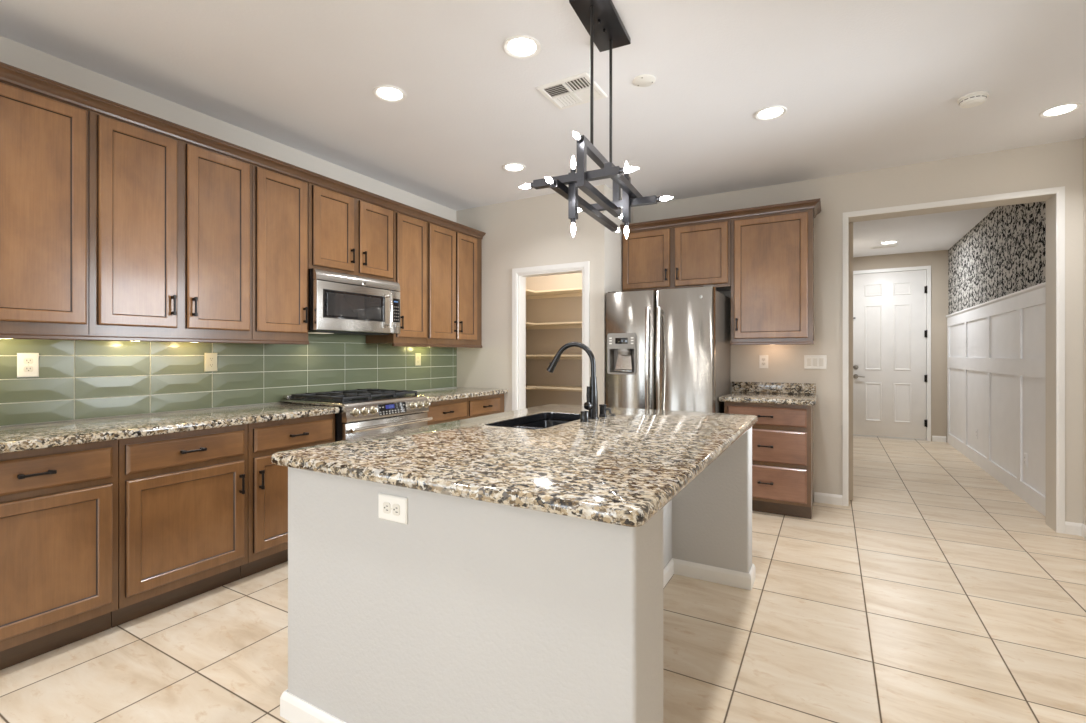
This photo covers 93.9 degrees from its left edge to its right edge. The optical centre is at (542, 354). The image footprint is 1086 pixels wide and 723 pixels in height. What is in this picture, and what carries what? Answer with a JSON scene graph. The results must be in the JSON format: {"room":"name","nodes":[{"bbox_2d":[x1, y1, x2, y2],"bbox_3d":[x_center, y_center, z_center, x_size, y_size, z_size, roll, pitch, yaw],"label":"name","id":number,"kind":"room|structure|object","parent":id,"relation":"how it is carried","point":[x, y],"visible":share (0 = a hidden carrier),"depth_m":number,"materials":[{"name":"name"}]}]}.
{"room":"kitchen","nodes":[
{"label":"kitchen","id":0,"kind":"room"},
{"bbox_2d":[0,36,455,426],"bbox_3d":[-2.692,-0.122,2.236,0.120,2.745,9.830,0,0,30],"label":"wall","id":1,"kind":"structure","parent":0,"point":[12,53],"depth_m":3.05,"materials":[{"name":"paint"}]},
{"bbox_2d":[0,81,87,333],"bbox_3d":[-2.456,-0.628,2.146,0.376,1.064,0.744,0,0,30],"label":"upper cabinet","id":2,"kind":"object","parent":1,"relation":"attached to","point":[44,139],"visible":0.98,"depth_m":2.26,"materials":[{"name":"brown wood"}]},
{"bbox_2d":[88,110,251,338],"bbox_3d":[-2.079,-0.628,2.811,0.376,1.064,0.776,0,0,30],"label":"upper cabinet","id":3,"kind":"object","parent":1,"relation":"attached to","point":[170,219],"visible":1,"depth_m":2.67,"materials":[{"name":"brown wood"}]},
{"bbox_2d":[0,332,308,344],"bbox_3d":[-2.054,-0.082,2.586,0.026,0.028,1.908,0,0,30],"label":"rail","id":4,"kind":"object","parent":3,"relation":"attached to","point":[3,335],"visible":1,"depth_m":2.57,"materials":[{"name":"brown wood"}]},
{"bbox_2d":[0,339,456,425],"bbox_3d":[-1.817,0.120,3.641,0.005,0.431,3.736,0,0,30],"label":"tile backsplash","id":5,"kind":"structure","parent":1,"relation":"attached to","point":[77,379],"depth_m":3.04,"materials":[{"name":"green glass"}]},
{"bbox_2d":[17,353,38,376],"bbox_3d":[-2.486,0.050,2.448,0.009,0.117,0.076,0,0,30],"label":"electrical outlet","id":6,"kind":"object","parent":5,"relation":"attached to","point":[27,363],"visible":1,"depth_m":2.45,"materials":[{"name":"white plastic"}]},
{"bbox_2d":[24,358,32,363],"bbox_3d":[-2.484,0.030,2.447,0.003,0.028,0.033,0,0,30],"label":"receptacle","id":7,"kind":"object","parent":6,"relation":"attached to","point":[26,360],"depth_m":2.45,"materials":[{"name":"plastic"}]},
{"bbox_2d":[24,366,32,371],"bbox_3d":[-2.484,0.070,2.447,0.003,0.028,0.033,0,0,30],"label":"receptacle","id":8,"kind":"object","parent":6,"relation":"attached to","point":[26,368],"depth_m":2.45,"materials":[{"name":"plastic"}]},
{"bbox_2d":[204,353,216,371],"bbox_3d":[-2.075,0.047,3.171,0.009,0.117,0.076,0,0,30],"label":"electrical outlet","id":9,"kind":"object","parent":5,"relation":"attached to","point":[210,359],"visible":1,"depth_m":3.16,"materials":[{"name":"beige plastic"}]},
{"bbox_2d":[415,353,420,365],"bbox_3d":[-1.173,0.045,4.760,0.009,0.117,0.076,0,0,30],"label":"electrical outlet","id":10,"kind":"object","parent":5,"relation":"attached to","point":[417,355],"visible":1,"depth_m":4.76,"materials":[{"name":"beige plastic"}]},
{"bbox_2d":[0,62,485,238],"bbox_3d":[-1.701,-1.190,3.475,0.375,0.060,3.907,0,0,30],"label":"crown molding","id":11,"kind":"structure","parent":1,"relation":"attached to","point":[9,74],"depth_m":2.78,"materials":[{"name":"brown wood"}]},
{"bbox_2d":[252,164,307,339],"bbox_3d":[-1.792,-0.628,3.316,0.376,1.064,0.378,0,0,30],"label":"upper cabinet","id":12,"kind":"object","parent":1,"relation":"attached to","point":[279,201],"visible":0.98,"depth_m":3.22,"materials":[{"name":"brown wood"}]},
{"bbox_2d":[308,333,365,342],"bbox_3d":[-1.670,-0.130,3.904,0.007,0.067,0.756,0,0,30],"label":"backsplash strip","id":13,"kind":"object","parent":1,"relation":"attached to","point":[312,337],"visible":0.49,"depth_m":3.98,"materials":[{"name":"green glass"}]},
{"bbox_2d":[308,183,392,280],"bbox_3d":[-1.510,-0.871,3.813,0.376,0.579,0.758,0,0,30],"label":"upper cabinet","id":14,"kind":"object","parent":1,"relation":"attached to","point":[347,234],"visible":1,"depth_m":3.68,"materials":[{"name":"brown wood"}]},
{"bbox_2d":[308,268,399,335],"bbox_3d":[-1.468,-0.367,3.790,0.450,0.424,0.757,0,0,30],"label":"microwave","id":15,"kind":"object","parent":14,"relation":"attached to","point":[339,303],"visible":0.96,"depth_m":3.62,"materials":[{"name":"silver metal"}]},
{"bbox_2d":[366,211,426,343],"bbox_3d":[-1.225,-0.628,4.314,0.376,1.064,0.386,0,0,30],"label":"upper cabinet","id":16,"kind":"object","parent":1,"relation":"attached to","point":[409,232],"visible":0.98,"depth_m":4.23,"materials":[{"name":"brown wood"}]},
{"bbox_2d":[427,222,481,344],"bbox_3d":[-0.932,-0.628,4.829,0.376,1.064,0.791,0,0,30],"label":"upper cabinet","id":17,"kind":"object","parent":1,"relation":"attached to","point":[454,258],"visible":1,"depth_m":4.70,"materials":[{"name":"brown wood"}]},
{"bbox_2d":[392,343,481,347],"bbox_3d":[-0.913,-0.082,4.594,0.026,0.028,1.183,0,0,30],"label":"rail","id":18,"kind":"object","parent":17,"relation":"attached to","point":[393,344],"visible":1,"depth_m":4.49,"materials":[{"name":"brown wood"}]},
{"bbox_2d":[456,185,608,411],"bbox_3d":[-0.151,-0.122,4.911,1.655,2.745,0.115,0,0,30],"label":"wall","id":19,"kind":"structure","parent":0,"point":[533,231],"depth_m":4.89,"materials":[{"name":"paint"}]},
{"bbox_2d":[512,261,589,410],"bbox_3d":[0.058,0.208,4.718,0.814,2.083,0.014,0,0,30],"label":"trim","id":20,"kind":"structure","parent":19,"relation":"attached to","point":[585,265],"depth_m":4.69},
{"bbox_2d":[0,0,1085,257],"bbox_3d":[0.382,-1.535,2.566,5.140,0.080,13.680,0,0,30],"label":"ceiling","id":21,"kind":"structure","parent":0,"point":[863,85],"depth_m":2.73,"materials":[{"name":"paint"}]},
{"bbox_2d":[373,85,405,101],"bbox_3d":[-0.876,-1.491,2.901,0.184,0.008,0.184,0,0,30],"label":"recessed light","id":22,"kind":"object","parent":21,"relation":"in","point":[388,93],"visible":1,"depth_m":2.89,"materials":[{"name":"white"}]},
{"bbox_2d":[503,163,525,171],"bbox_3d":[-0.229,-1.491,4.040,0.184,0.008,0.184,0,0,30],"label":"recessed light","id":23,"kind":"object","parent":21,"relation":"in","point":[512,167],"visible":1,"depth_m":4.04,"materials":[{"name":"white"}]},
{"bbox_2d":[503,35,540,58],"bbox_3d":[-0.102,-1.491,2.462,0.184,0.008,0.184,0,0,30],"label":"recessed light","id":24,"kind":"object","parent":21,"relation":"in","point":[518,46],"visible":1,"depth_m":2.45,"materials":[{"name":"white"}]},
{"bbox_2d":[536,72,607,109],"bbox_3d":[0.167,-1.490,2.882,0.311,0.008,0.293,0,0,30],"label":"ceiling vent","id":25,"kind":"object","parent":21,"relation":"in","point":[564,93],"visible":0.98,"depth_m":2.87,"materials":[{"name":"white metal"}]},
{"bbox_2d":[519,0,672,238],"bbox_3d":[0.311,-0.992,2.309,0.538,1.006,0.933,0,0,40],"label":"chandelier","id":26,"kind":"object","parent":21,"relation":"hanging from","point":[601,19],"visible":1,"depth_m":2.20,"materials":[{"name":"black metal"}]},
{"bbox_2d":[619,167,624,173],"bbox_3d":[0.310,-0.722,1.991,0.021,0.022,0.024,0,0,30],"label":"socket","id":27,"kind":"object","parent":26,"relation":"attached to","point":[621,170],"depth_m":1.98,"materials":[{"name":"black metal"}]},
{"bbox_2d":[633,74,655,86],"bbox_3d":[0.552,-1.490,2.763,0.124,0.010,0.124,0,0,30],"label":"cover plate","id":28,"kind":"object","parent":21,"relation":"attached to","point":[644,80],"visible":1,"depth_m":2.75,"materials":[{"name":"white plastic"}]},
{"bbox_2d":[754,106,786,120],"bbox_3d":[1.407,-1.491,3.134,0.184,0.008,0.184,0,0,30],"label":"recessed light","id":29,"kind":"object","parent":21,"relation":"in","point":[772,112],"visible":1,"depth_m":3.13,"materials":[{"name":"white"}]},
{"bbox_2d":[870,245,897,248],"bbox_3d":[4.716,-1.490,7.016,0.320,0.008,0.140,0,0,30],"label":"ceiling vent","id":30,"kind":"object","parent":21,"relation":"in","point":[887,246],"visible":1,"depth_m":7.00,"materials":[{"name":"white metal"}]},
{"bbox_2d":[880,240,897,243],"bbox_3d":[4.574,-1.485,6.706,0.200,0.018,0.200,0,0,30],"label":"recessed light","id":31,"kind":"object","parent":21,"relation":"in","point":[887,241],"visible":1,"depth_m":6.67,"materials":[{"name":"white"}]},
{"bbox_2d":[957,91,988,107],"bbox_3d":[2.494,-1.472,2.942,0.140,0.044,0.140,0,0,30],"label":"smoke detector","id":32,"kind":"object","parent":21,"relation":"attached to","point":[973,99],"visible":1,"depth_m":2.91,"materials":[{"name":"white plastic"}]},
{"bbox_2d":[1039,102,1081,117],"bbox_3d":[3.156,-1.491,3.095,0.184,0.008,0.184,0,0,30],"label":"recessed light","id":33,"kind":"object","parent":21,"relation":"in","point":[1062,109],"visible":1,"depth_m":3.09,"materials":[{"name":"white"}]},
{"bbox_2d":[0,435,1085,722],"bbox_3d":[0.382,1.290,2.566,5.140,0.080,13.680,0,0,30],"label":"floor","id":34,"kind":"structure","parent":0,"point":[939,594],"depth_m":2.27,"materials":[{"name":"tile"}]},
{"bbox_2d":[0,440,117,669],"bbox_3d":[-2.287,0.813,2.167,0.651,0.873,0.567,0,0,30],"label":"base cabinet","id":35,"kind":"object","parent":34,"relation":"on","point":[59,505],"visible":0.98,"depth_m":2.09,"materials":[{"name":"brown wood"}]},
{"bbox_2d":[0,403,339,453],"bbox_3d":[-2.017,0.356,2.633,0.638,0.040,1.787,0,0,30],"label":"countertop","id":36,"kind":"structure","parent":35,"relation":"on","point":[65,433],"depth_m":2.48,"materials":[{"name":"multicoloured stone"}]},
{"bbox_2d":[111,424,247,627],"bbox_3d":[-2.002,0.813,2.668,0.651,0.873,0.578,0,0,30],"label":"base cabinet","id":37,"kind":"object","parent":34,"relation":"on","point":[183,496],"visible":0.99,"depth_m":2.49,"materials":[{"name":"brown wood"}]},
{"bbox_2d":[240,414,334,578],"bbox_3d":[-1.719,0.813,3.166,0.651,0.873,0.559,0,0,30],"label":"base cabinet","id":38,"kind":"object","parent":34,"relation":"on","point":[267,481],"visible":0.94,"depth_m":2.90,"materials":[{"name":"brown wood"}]},
{"bbox_2d":[280,389,432,441],"bbox_3d":[-1.341,0.762,3.716,0.745,0.976,0.758,0,0,30],"label":"gas range","id":39,"kind":"object","parent":34,"relation":"on","point":[363,412],"visible":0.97,"depth_m":3.50,"materials":[{"name":"silver metal"}]},
{"bbox_2d":[280,395,422,406],"bbox_3d":[-1.382,0.325,3.739,0.650,0.022,0.758,0,0,30],"label":"cooktop","id":40,"kind":"object","parent":39,"relation":"in","point":[386,398],"depth_m":3.49,"materials":[{"name":"metal"}]},
{"bbox_2d":[427,398,466,425],"bbox_3d":[-1.052,0.813,4.340,0.651,0.873,0.598,0,0,30],"label":"base cabinet","id":41,"kind":"object","parent":34,"relation":"on","point":[456,409],"visible":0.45,"depth_m":4.21,"materials":[{"name":"brown wood"}]},
{"bbox_2d":[411,387,507,401],"bbox_3d":[-0.905,0.356,4.590,0.638,0.040,1.186,0,0,30],"label":"countertop","id":42,"kind":"structure","parent":41,"relation":"on","point":[433,395],"depth_m":4.51,"materials":[{"name":"stone"}]},
{"bbox_2d":[467,394,503,418],"bbox_3d":[-0.760,0.813,4.854,0.651,0.873,0.577,0,0,30],"label":"base cabinet","id":43,"kind":"object","parent":34,"relation":"on","point":[490,404],"visible":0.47,"depth_m":4.67,"materials":[{"name":"brown wood"}]},
{"bbox_2d":[280,425,755,722],"bbox_3d":[0.137,0.813,2.294,1.295,0.873,1.974,0,0,30],"label":"kitchen island","id":44,"kind":"object","parent":34,"relation":"on","point":[466,610],"visible":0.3,"depth_m":1.42,"materials":[{"name":"paint"}]},
{"bbox_2d":[378,493,407,523],"bbox_3d":[-0.447,0.456,1.502,0.117,0.076,0.009,0,0,30],"label":"electrical outlet","id":45,"kind":"object","parent":44,"relation":"attached to","point":[390,507],"visible":1,"depth_m":1.50,"materials":[{"name":"white plastic"}]},
{"bbox_2d":[383,502,389,513],"bbox_3d":[-0.466,0.456,1.510,0.028,0.033,0.003,0,0,30],"label":"receptacle","id":46,"kind":"object","parent":45,"relation":"attached to","point":[386,505],"depth_m":1.51,"materials":[{"name":"plastic"}]},
{"bbox_2d":[392,504,399,515],"bbox_3d":[-0.432,0.456,1.490,0.028,0.033,0.003,0,0,30],"label":"receptacle","id":47,"kind":"object","parent":45,"relation":"attached to","point":[395,507],"depth_m":1.49,"materials":[{"name":"plastic"}]},
{"bbox_2d":[271,404,757,526],"bbox_3d":[0.128,0.356,2.279,1.326,0.040,2.010,0,0,30],"label":"island countertop","id":48,"kind":"structure","parent":44,"relation":"on","point":[623,468],"depth_m":1.64,"materials":[{"name":"stone"}]},
{"bbox_2d":[485,412,579,428],"bbox_3d":[0.001,0.460,2.628,0.334,0.247,0.659,0,0,30],"label":"sink","id":49,"kind":"object","parent":48,"relation":"in","point":[546,419],"visible":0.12,"depth_m":2.88,"materials":[{"name":"black"}]},
{"bbox_2d":[510,426,543,428],"bbox_3d":[-0.085,0.480,2.478,0.334,0.208,0.315,0,0,30],"label":"basin","id":50,"kind":"object","parent":49,"relation":"in","point":[523,427],"depth_m":2.65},
{"bbox_2d":[519,419,574,427],"bbox_3d":[0.082,0.480,2.770,0.334,0.208,0.331,0,0,30],"label":"basin","id":51,"kind":"object","parent":49,"relation":"in","point":[528,423],"depth_m":2.91,"materials":[{"name":"black"}]},
{"bbox_2d":[547,342,598,418],"bbox_3d":[0.150,0.133,2.707,0.308,0.405,0.085,0,0,30],"label":"faucet","id":52,"kind":"object","parent":48,"relation":"on","point":[591,404],"visible":0.98,"depth_m":2.64,"materials":[{"name":"black metal"}]},
{"bbox_2d":[580,411,589,421],"bbox_3d":[0.209,0.309,2.547,0.049,0.052,0.049,0,0,30],"label":"soap dispenser","id":53,"kind":"object","parent":48,"relation":"on","point":[584,415],"visible":1,"depth_m":2.53,"materials":[{"name":"black metal"}]},
{"bbox_2d":[599,404,610,416],"bbox_3d":[0.335,0.301,2.737,0.068,0.068,0.044,0,0,30],"label":"soap pump","id":54,"kind":"object","parent":48,"relation":"on","point":[603,409],"visible":1,"depth_m":2.73,"materials":[{"name":"black metal"}]},
{"bbox_2d":[606,285,729,412],"bbox_3d":[1.102,0.351,4.467,0.914,1.797,0.863,0,0,30],"label":"refrigerator","id":55,"kind":"object","parent":34,"relation":"on","point":[667,349],"visible":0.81,"depth_m":4.13,"materials":[{"name":"silver metal"}]},
{"bbox_2d":[724,402,812,518],"bbox_3d":[1.872,0.813,4.188,0.622,0.873,0.646,0,0,30],"label":"base cabinet","id":56,"kind":"object","parent":34,"relation":"on","point":[782,434],"visible":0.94,"depth_m":3.90,"materials":[{"name":"brown wood"}]},
{"bbox_2d":[719,381,817,405],"bbox_3d":[1.869,0.310,4.187,0.689,0.131,0.651,0,0,30],"label":"countertop","id":57,"kind":"structure","parent":56,"relation":"on","point":[747,392],"depth_m":4.30,"materials":[{"name":"multicoloured stone"}]},
{"bbox_2d":[526,273,581,407],"bbox_3d":[0.485,-0.122,6.153,1.775,2.745,0.120,0,0,30],"label":"wall","id":58,"kind":"structure","parent":0,"point":[567,372],"depth_m":6.29,"materials":[{"name":"paint"}]},
{"bbox_2d":[526,288,581,299],"bbox_3d":[0.142,-0.733,5.546,1.537,0.058,1.273,0,0,30],"label":"shelf","id":59,"kind":"object","parent":58,"relation":"attached to","point":[572,292],"visible":0.44,"depth_m":6.14,"materials":[{"name":"paint"}]},
{"bbox_2d":[526,321,581,329],"bbox_3d":[0.142,-0.349,5.546,1.537,0.058,1.273,0,0,30],"label":"shelf","id":60,"kind":"object","parent":58,"relation":"attached to","point":[554,325],"visible":0.44,"depth_m":6.15,"materials":[{"name":"paint"}]},
{"bbox_2d":[526,385,581,391],"bbox_3d":[0.142,0.414,5.546,1.537,0.058,1.273,0,0,30],"label":"shelf","id":61,"kind":"object","parent":58,"relation":"attached to","point":[528,387],"visible":0.44,"depth_m":6.09,"materials":[{"name":"paint"}]},
{"bbox_2d":[526,355,581,359],"bbox_3d":[0.142,0.029,5.546,1.537,0.058,1.273,0,0,30],"label":"shelf","id":62,"kind":"object","parent":58,"relation":"attached to","point":[575,357],"visible":0.44,"depth_m":6.17,"materials":[{"name":"paint"}]},
{"bbox_2d":[609,188,632,291],"bbox_3d":[0.862,-0.122,5.136,0.115,2.745,1.277,0,0,30],"label":"wall","id":63,"kind":"structure","parent":0,"point":[615,238],"depth_m":4.68,"materials":[{"name":"paint"}]},
{"bbox_2d":[849,222,852,500],"bbox_3d":[3.606,-0.122,6.135,0.120,2.745,4.050,0,0,30],"label":"wall","id":64,"kind":"structure","parent":0,"point":[850,224],"depth_m":4.35,"materials":[{"name":"paint"}]},
{"bbox_2d":[633,138,1082,531],"bbox_3d":[2.424,-0.122,4.362,3.365,2.745,0.200,0,0,30],"label":"wall","id":65,"kind":"structure","parent":0,"point":[1058,164],"depth_m":4.02,"materials":[{"name":"paint"}]},
{"bbox_2d":[622,219,730,291],"bbox_3d":[1.246,-0.873,4.696,0.979,0.575,0.381,0,0,30],"label":"upper cabinet","id":66,"kind":"object","parent":65,"relation":"attached to","point":[697,254],"visible":0.98,"depth_m":4.53,"materials":[{"name":"brown wood"}]},
{"bbox_2d":[620,198,820,232],"bbox_3d":[1.538,-1.190,4.529,1.655,0.060,0.380,0,0,30],"label":"crown molding","id":67,"kind":"structure","parent":66,"relation":"on","point":[815,204],"depth_m":4.31,"materials":[{"name":"brown wood"}]},
{"bbox_2d":[759,355,767,367],"bbox_3d":[1.960,0.062,4.505,0.076,0.117,0.009,0,0,30],"label":"electrical outlet","id":68,"kind":"object","parent":65,"relation":"attached to","point":[763,359],"visible":1,"depth_m":4.50,"materials":[{"name":"white plastic"}]},
{"bbox_2d":[731,209,813,344],"bbox_3d":[1.946,-0.621,4.298,0.627,1.078,0.381,0,0,30],"label":"upper cabinet","id":69,"kind":"object","parent":65,"relation":"attached to","point":[772,255],"depth_m":4.16,"materials":[{"name":"brown wood"}]},
{"bbox_2d":[804,355,826,368],"bbox_3d":[2.312,0.063,4.306,0.169,0.118,0.008,0,0,30],"label":"light switch","id":70,"kind":"object","parent":65,"relation":"attached to","point":[810,361],"visible":1,"depth_m":4.30,"materials":[{"name":"white plastic"}]},
{"bbox_2d":[814,492,842,505],"bbox_3d":[2.394,1.208,4.255,0.206,0.083,0.014,0,0,30],"label":"baseboard","id":71,"kind":"structure","parent":65,"relation":"attached to","point":[834,499],"depth_m":4.25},
{"bbox_2d":[843,186,1064,533],"bbox_3d":[3.066,0.037,3.874,1.336,2.426,0.014,0,0,30],"label":"trim","id":72,"kind":"structure","parent":65,"relation":"attached to","point":[1059,191],"depth_m":3.61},
{"bbox_2d":[1065,522,1082,535],"bbox_3d":[3.687,1.208,3.521,0.092,0.083,0.014,0,0,30],"label":"baseboard","id":73,"kind":"structure","parent":65,"relation":"attached to","point":[1071,528],"depth_m":3.52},
{"bbox_2d":[853,250,947,441],"bbox_3d":[5.249,-0.122,7.599,1.530,2.745,0.120,0,0,30],"label":"wall","id":74,"kind":"structure","parent":0,"point":[938,260],"depth_m":7.30,"materials":[{"name":"paint"}]},
{"bbox_2d":[853,266,930,440],"bbox_3d":[5.173,-0.018,7.593,1.012,2.537,0.146,0,0,30],"label":"door","id":75,"kind":"structure","parent":74,"relation":"in","point":[892,306],"depth_m":7.56,"materials":[{"name":"paint"}]},
{"bbox_2d":[932,436,945,441],"bbox_3d":[5.685,1.208,7.274,0.160,0.083,0.014,0,0,30],"label":"baseboard","id":76,"kind":"structure","parent":74,"relation":"attached to","point":[934,438],"depth_m":7.27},
{"bbox_2d":[948,201,1045,495],"bbox_3d":[4.832,-0.122,5.438,0.120,2.745,4.050,0,0,30],"label":"wall","id":77,"kind":"structure","parent":0,"point":[1004,254],"depth_m":4.95,"materials":[{"name":"paint"}]},
{"bbox_2d":[946,282,1045,317],"bbox_3d":[4.765,-0.541,5.475,0.032,0.030,4.047,0,0,30],"label":"trim","id":78,"kind":"structure","parent":77,"relation":"attached to","point":[1041,285],"depth_m":4.84,"materials":[{"name":"paint"}]},
{"bbox_2d":[947,287,1045,516],"bbox_3d":[4.769,0.362,5.466,0.016,1.775,4.034,0,0,30],"label":"trim","id":79,"kind":"structure","parent":77,"relation":"attached to","point":[1018,366],"depth_m":4.92,"materials":[{"name":"paint"}]},
{"bbox_2d":[1024,453,1026,466],"bbox_3d":[4.141,0.905,4.353,0.009,0.117,0.076,0,0,30],"label":"electrical outlet","id":80,"kind":"object","parent":77,"relation":"attached to","point":[1025,454],"visible":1,"depth_m":4.34,"materials":[{"name":"paint"}]},
{"bbox_2d":[1083,136,1085,524],"bbox_3d":[1.515,-0.122,-0.521,0.120,2.745,9.190,0,0,30],"label":"wall","id":81,"kind":"structure","parent":0,"point":[1084,138],"depth_m":3.48,"materials":[{"name":"paint"}]},
{"bbox_2d":[1081,524,1085,538],"bbox_3d":[1.458,1.208,-0.486,0.014,0.083,9.154,0,0,30],"label":"baseboard","id":82,"kind":"structure","parent":81,"relation":"attached to","point":[1083,527],"depth_m":3.47,"materials":[{"name":"white wood"}]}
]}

